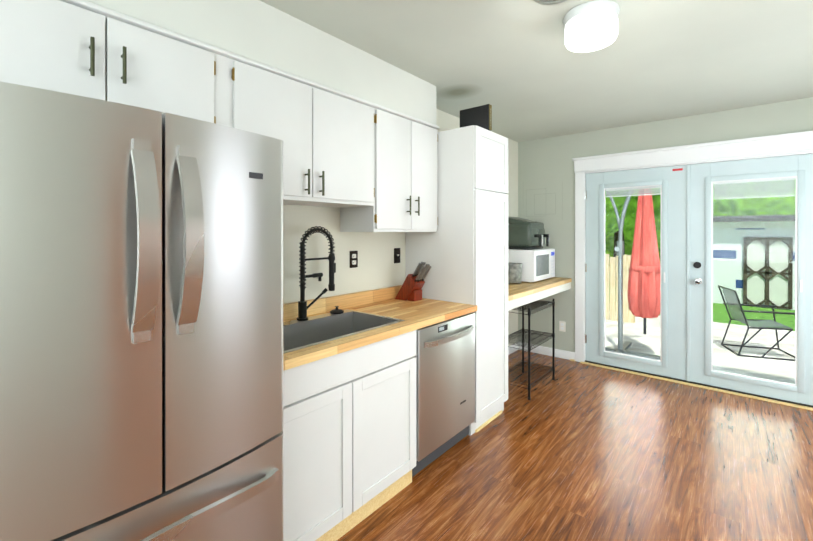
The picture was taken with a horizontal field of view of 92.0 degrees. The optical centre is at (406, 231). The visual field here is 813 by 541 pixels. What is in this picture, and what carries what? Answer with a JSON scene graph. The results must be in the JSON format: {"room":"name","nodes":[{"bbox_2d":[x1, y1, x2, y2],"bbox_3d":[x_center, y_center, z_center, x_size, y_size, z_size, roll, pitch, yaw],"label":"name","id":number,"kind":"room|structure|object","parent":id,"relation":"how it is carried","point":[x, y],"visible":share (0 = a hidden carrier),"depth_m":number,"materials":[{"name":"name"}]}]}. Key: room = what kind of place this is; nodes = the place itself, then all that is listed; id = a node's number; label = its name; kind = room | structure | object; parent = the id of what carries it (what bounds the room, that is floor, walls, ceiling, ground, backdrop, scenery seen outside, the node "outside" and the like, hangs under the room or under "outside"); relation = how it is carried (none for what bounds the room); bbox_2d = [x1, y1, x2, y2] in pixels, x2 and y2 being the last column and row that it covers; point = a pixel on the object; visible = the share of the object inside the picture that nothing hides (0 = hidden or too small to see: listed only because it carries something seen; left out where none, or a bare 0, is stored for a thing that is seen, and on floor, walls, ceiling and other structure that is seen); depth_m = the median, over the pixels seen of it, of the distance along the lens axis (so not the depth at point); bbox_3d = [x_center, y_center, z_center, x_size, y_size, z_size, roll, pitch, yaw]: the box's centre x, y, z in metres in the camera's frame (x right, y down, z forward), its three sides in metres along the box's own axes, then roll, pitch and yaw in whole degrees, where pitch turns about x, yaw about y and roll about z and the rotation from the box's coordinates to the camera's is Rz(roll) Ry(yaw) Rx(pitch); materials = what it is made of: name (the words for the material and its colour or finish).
{"room":"kitchen","nodes":[
{"label":"kitchen","id":0,"kind":"room"},
{"bbox_2d":[283,109,517,345],"bbox_3d":[-0.731,0.170,2.376,0.150,2.500,6.600,0,0,40],"label":"wall","id":1,"kind":"structure","parent":0,"point":[377,268],"depth_m":2.64,"materials":[{"name":"paint"}]},
{"bbox_2d":[0,0,223,124],"bbox_3d":[-1.179,-0.579,1.464,0.326,0.400,0.788,0,0,40],"label":"upper cabinet","id":2,"kind":"object","parent":1,"relation":"attached to","point":[84,48],"depth_m":1.37,"materials":[{"name":"white wood"}]},
{"bbox_2d":[224,50,379,207],"bbox_3d":[-0.620,-0.470,2.131,0.326,0.620,0.952,0,0,40],"label":"upper cabinet","id":3,"kind":"object","parent":1,"relation":"attached to","point":[363,165],"depth_m":2.04,"materials":[{"name":"white wood"}]},
{"bbox_2d":[350,251,357,267],"bbox_3d":[-0.361,0.187,2.692,0.009,0.116,0.072,0,0,40],"label":"outlet","id":4,"kind":"object","parent":1,"relation":"attached to","point":[353,259],"visible":1,"depth_m":2.69,"materials":[{"name":"black plastic"}]},
{"bbox_2d":[340,105,438,231],"bbox_3d":[-0.111,-0.391,2.739,0.326,0.780,0.694,0,0,40],"label":"upper cabinet","id":5,"kind":"object","parent":1,"relation":"attached to","point":[408,144],"depth_m":2.59,"materials":[{"name":"white wood"}]},
{"bbox_2d":[394,248,399,262],"bbox_3d":[-0.067,0.183,3.035,0.019,0.116,0.072,0,0,40],"label":"light switch","id":6,"kind":"object","parent":1,"relation":"attached to","point":[396,255],"visible":1,"depth_m":3.03,"materials":[{"name":"black plastic"}]},
{"bbox_2d":[508,342,519,354],"bbox_3d":[0.841,1.372,4.126,0.013,0.092,1.600,0,0,40],"label":"baseboard","id":7,"kind":"structure","parent":1,"relation":"attached to","point":[510,350],"depth_m":4.61,"materials":[{"name":"white wood"}]},
{"bbox_2d":[508,277,571,309],"bbox_3d":[1.073,0.570,3.923,0.621,0.115,1.604,0,0,40],"label":"countertop","id":8,"kind":"structure","parent":1,"relation":"attached to","point":[522,293],"depth_m":3.69,"materials":[{"name":"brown wood"}]},
{"bbox_2d":[508,263,522,283],"bbox_3d":[1.056,0.413,3.925,0.208,0.198,0.208,0,0,40],"label":"tub","id":9,"kind":"object","parent":8,"relation":"on","point":[514,272],"visible":0.75,"depth_m":3.84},
{"bbox_2d":[508,248,554,282],"bbox_3d":[1.309,0.347,4.248,0.394,0.329,0.590,0,0,40],"label":"microwave","id":10,"kind":"object","parent":8,"relation":"on","point":[538,264],"visible":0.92,"depth_m":4.00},
{"bbox_2d":[508,217,549,249],"bbox_3d":[1.270,0.007,4.176,0.434,0.347,0.410,0,0,40],"label":"air fryer","id":11,"kind":"object","parent":10,"relation":"on","point":[525,234],"visible":0.94,"depth_m":4.03,"materials":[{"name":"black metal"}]},
{"bbox_2d":[260,0,812,141],"bbox_3d":[0.745,-1.128,1.138,4.000,0.101,6.600,0,0,40],"label":"ceiling","id":12,"kind":"structure","parent":0,"point":[526,69],"depth_m":2.40,"materials":[{"name":"paint"}]},
{"bbox_2d":[85,0,435,124],"bbox_3d":[-1.237,-0.929,1.412,0.310,0.300,4.175,0,0,40],"label":"soffit beam","id":13,"kind":"structure","parent":12,"relation":"attached to","point":[262,32],"depth_m":1.95,"materials":[{"name":"paint"}]},
{"bbox_2d":[534,0,566,4],"bbox_3d":[0.663,-1.069,1.741,0.216,0.020,0.216,0,0,40],"label":"ceiling vent","id":14,"kind":"object","parent":12,"relation":"in","point":[547,2],"visible":0.98,"depth_m":1.82,"materials":[{"name":"metal"}]},
{"bbox_2d":[563,0,619,52],"bbox_3d":[0.915,-1.006,1.948,0.256,0.146,0.256,0,0,40],"label":"ceiling light","id":15,"kind":"object","parent":12,"relation":"attached to","point":[590,26],"visible":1,"depth_m":1.86,"materials":[{"name":"white glass"}]},
{"bbox_2d":[337,350,812,540],"bbox_3d":[0.697,1.451,1.084,4.000,0.060,6.450,0,0,40],"label":"floor","id":16,"kind":"structure","parent":0,"point":[575,451],"depth_m":2.33,"materials":[{"name":"wood"}]},
{"bbox_2d":[0,81,282,540],"bbox_3d":[-0.920,0.550,1.250,0.926,1.742,0.755,0,0,40],"label":"fridge","id":17,"kind":"object","parent":16,"relation":"on","point":[141,324],"visible":1,"depth_m":0.94,"materials":[{"name":"silver metal"}]},
{"bbox_2d":[283,330,415,540],"bbox_3d":[-0.489,0.982,2.034,0.621,0.876,0.965,0,0,40],"label":"base cabinet","id":18,"kind":"object","parent":16,"relation":"on","point":[349,440],"visible":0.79,"depth_m":1.81,"materials":[{"name":"white wood"}]},
{"bbox_2d":[283,285,476,370],"bbox_3d":[-0.283,0.480,2.280,0.651,0.126,1.628,0,0,40],"label":"countertop","id":19,"kind":"structure","parent":18,"relation":"on","point":[422,313],"depth_m":2.40,"materials":[{"name":"brown wood"}]},
{"bbox_2d":[297,226,335,320],"bbox_3d":[-0.519,0.233,2.307,0.082,0.535,0.270,0,0,40],"label":"faucet","id":20,"kind":"object","parent":19,"relation":"on","point":[303,307],"visible":1,"depth_m":2.26,"materials":[{"name":"black metal"}]},
{"bbox_2d":[283,306,404,353],"bbox_3d":[-0.467,0.598,2.064,0.494,0.280,0.840,0,0,40],"label":"sink","id":21,"kind":"object","parent":19,"relation":"in","point":[335,323],"visible":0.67,"depth_m":2.30,"materials":[{"name":"silver metal"}]},
{"bbox_2d":[395,262,430,301],"bbox_3d":[0.056,0.358,2.894,0.280,0.289,0.115,0,0,40],"label":"knife block","id":22,"kind":"object","parent":19,"relation":"on","point":[411,287],"visible":1,"depth_m":2.86,"materials":[{"name":"brown wood"}]},
{"bbox_2d":[412,312,474,476],"bbox_3d":[0.057,0.985,2.630,0.672,0.868,0.628,0,0,40],"label":"dishwasher","id":23,"kind":"object","parent":16,"relation":"on","point":[445,384],"visible":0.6,"depth_m":2.40,"materials":[{"name":"silver metal"}]},
{"bbox_2d":[406,125,507,435],"bbox_3d":[0.399,0.339,3.105,0.637,2.160,0.508,0,0,40],"label":"pantry","id":24,"kind":"object","parent":16,"relation":"on","point":[462,251],"visible":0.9,"depth_m":2.86,"materials":[{"name":"white wood"}]},
{"bbox_2d":[460,104,491,130],"bbox_3d":[0.516,-0.837,2.941,0.255,0.189,0.040,0,0,40],"label":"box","id":25,"kind":"object","parent":24,"relation":"on","point":[480,116],"visible":0.85,"depth_m":2.90,"materials":[{"name":"black"}]},
{"bbox_2d":[508,298,554,399],"bbox_3d":[1.108,1.029,3.641,0.330,0.779,0.606,0,0,40],"label":"wire rack","id":26,"kind":"object","parent":16,"relation":"on","point":[523,308],"visible":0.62,"depth_m":3.64,"materials":[{"name":"black metal"}]},
{"bbox_2d":[518,97,812,351],"bbox_3d":[2.816,0.168,3.612,3.700,2.500,0.150,0,0,40],"label":"wall","id":27,"kind":"structure","parent":0,"point":[547,164],"depth_m":4.34,"materials":[{"name":"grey paint"}]},
{"bbox_2d":[526,188,555,216],"bbox_3d":[1.573,-0.368,4.554,0.464,0.470,0.001,0,0,40],"label":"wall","id":28,"kind":"structure","parent":27,"relation":"attached to","point":[534,203],"depth_m":4.60,"materials":[{"name":"grey paint"}]},
{"bbox_2d":[559,321,565,331],"bbox_3d":[1.749,1.060,4.402,0.070,0.115,0.009,0,0,40],"label":"outlet","id":29,"kind":"object","parent":27,"relation":"attached to","point":[562,326],"visible":1,"depth_m":4.40,"materials":[{"name":"white plastic"}]},
{"bbox_2d":[585,165,686,380],"bbox_3d":[2.295,0.382,3.982,0.919,2.027,0.064,0,0,40],"label":"french door","id":30,"kind":"structure","parent":27,"relation":"in","point":[670,182],"depth_m":3.87,"materials":[{"name":"blue paint"}]},
{"bbox_2d":[572,131,812,410],"bbox_3d":[2.667,0.305,3.707,2.070,2.226,0.195,0,0,40],"label":"door frame","id":31,"kind":"structure","parent":27,"relation":"attached to","point":[796,142],"depth_m":3.79,"materials":[{"name":"white wood"}]},
{"bbox_2d":[687,154,812,405],"bbox_3d":[2.980,0.383,3.372,0.932,2.027,0.118,0,0,40],"label":"french door","id":32,"kind":"structure","parent":27,"relation":"in","point":[703,179],"depth_m":3.42,"materials":[{"name":"blue paint"}]},
{"label":"outside","id":33,"kind":"structure","parent":0,"visible":0},
{"bbox_2d":[605,311,794,383],"bbox_3d":[4.599,1.627,4.729,11.000,0.180,3.850,0,0,40],"label":"patio","id":34,"kind":"structure","parent":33,"point":[739,364],"depth_m":5.31,"materials":[{"name":"concrete"}]},
{"bbox_2d":[605,254,634,322],"bbox_3d":[2.587,0.958,7.692,3.310,1.150,0.110,0,0,40],"label":"fence","id":35,"kind":"object","parent":34,"relation":"on","point":[613,303],"depth_m":6.77,"materials":[{"name":"brown wood"}]},
{"bbox_2d":[605,188,659,359],"bbox_3d":[2.744,0.221,4.983,0.790,2.630,0.790,0,0,-5],"label":"umbrella","id":36,"kind":"object","parent":34,"relation":"on","point":[646,299],"depth_m":4.77,"materials":[{"name":"fabric"}]},
{"bbox_2d":[718,285,794,360],"bbox_3d":[4.463,1.132,4.990,0.665,0.810,0.552,0,0,20],"label":"patio chair","id":37,"kind":"object","parent":34,"relation":"on","point":[735,306],"depth_m":5.00,"materials":[{"name":"metal"}]},
{"bbox_2d":[609,285,794,330],"bbox_3d":[17.764,1.668,20.442,55.000,0.260,44.850,0,0,40],"label":"lawn","id":38,"kind":"structure","parent":33,"point":[720,312],"depth_m":7.30,"materials":[{"name":"green plant"}]},
{"bbox_2d":[605,233,631,254],"bbox_3d":[9.258,-2.522,16.974,8.254,8.187,8.268,0,0,40],"label":"trees","id":39,"kind":"object","parent":38,"relation":"on","point":[611,249],"depth_m":14.95,"materials":[{"name":"green plant"}]},
{"bbox_2d":[605,250,659,258],"bbox_3d":[17.569,-2.284,18.569,45.567,10.965,9.166,0,0,40],"label":"trees","id":40,"kind":"object","parent":38,"relation":"on","point":[607,252],"depth_m":21.64,"materials":[{"name":"green plant"}]},
{"bbox_2d":[605,188,660,256],"bbox_3d":[6.913,-1.425,12.826,4.857,6.004,4.995,0,0,40],"label":"trees","id":41,"kind":"object","parent":38,"relation":"on","point":[630,211],"depth_m":11.71,"materials":[{"name":"green plant"}]},
{"bbox_2d":[713,215,794,309],"bbox_3d":[8.548,0.578,8.040,4.400,1.950,1.902,0,0,40],"label":"shed","id":42,"kind":"object","parent":38,"relation":"on","point":[763,261],"depth_m":8.12,"materials":[{"name":"white"}]},
{"bbox_2d":[713,180,794,215],"bbox_3d":[12.287,-2.200,13.780,7.156,7.552,7.963,0,0,40],"label":"trees","id":43,"kind":"object","parent":38,"relation":"on","point":[778,207],"depth_m":11.04,"materials":[{"name":"green plant"}]}
]}

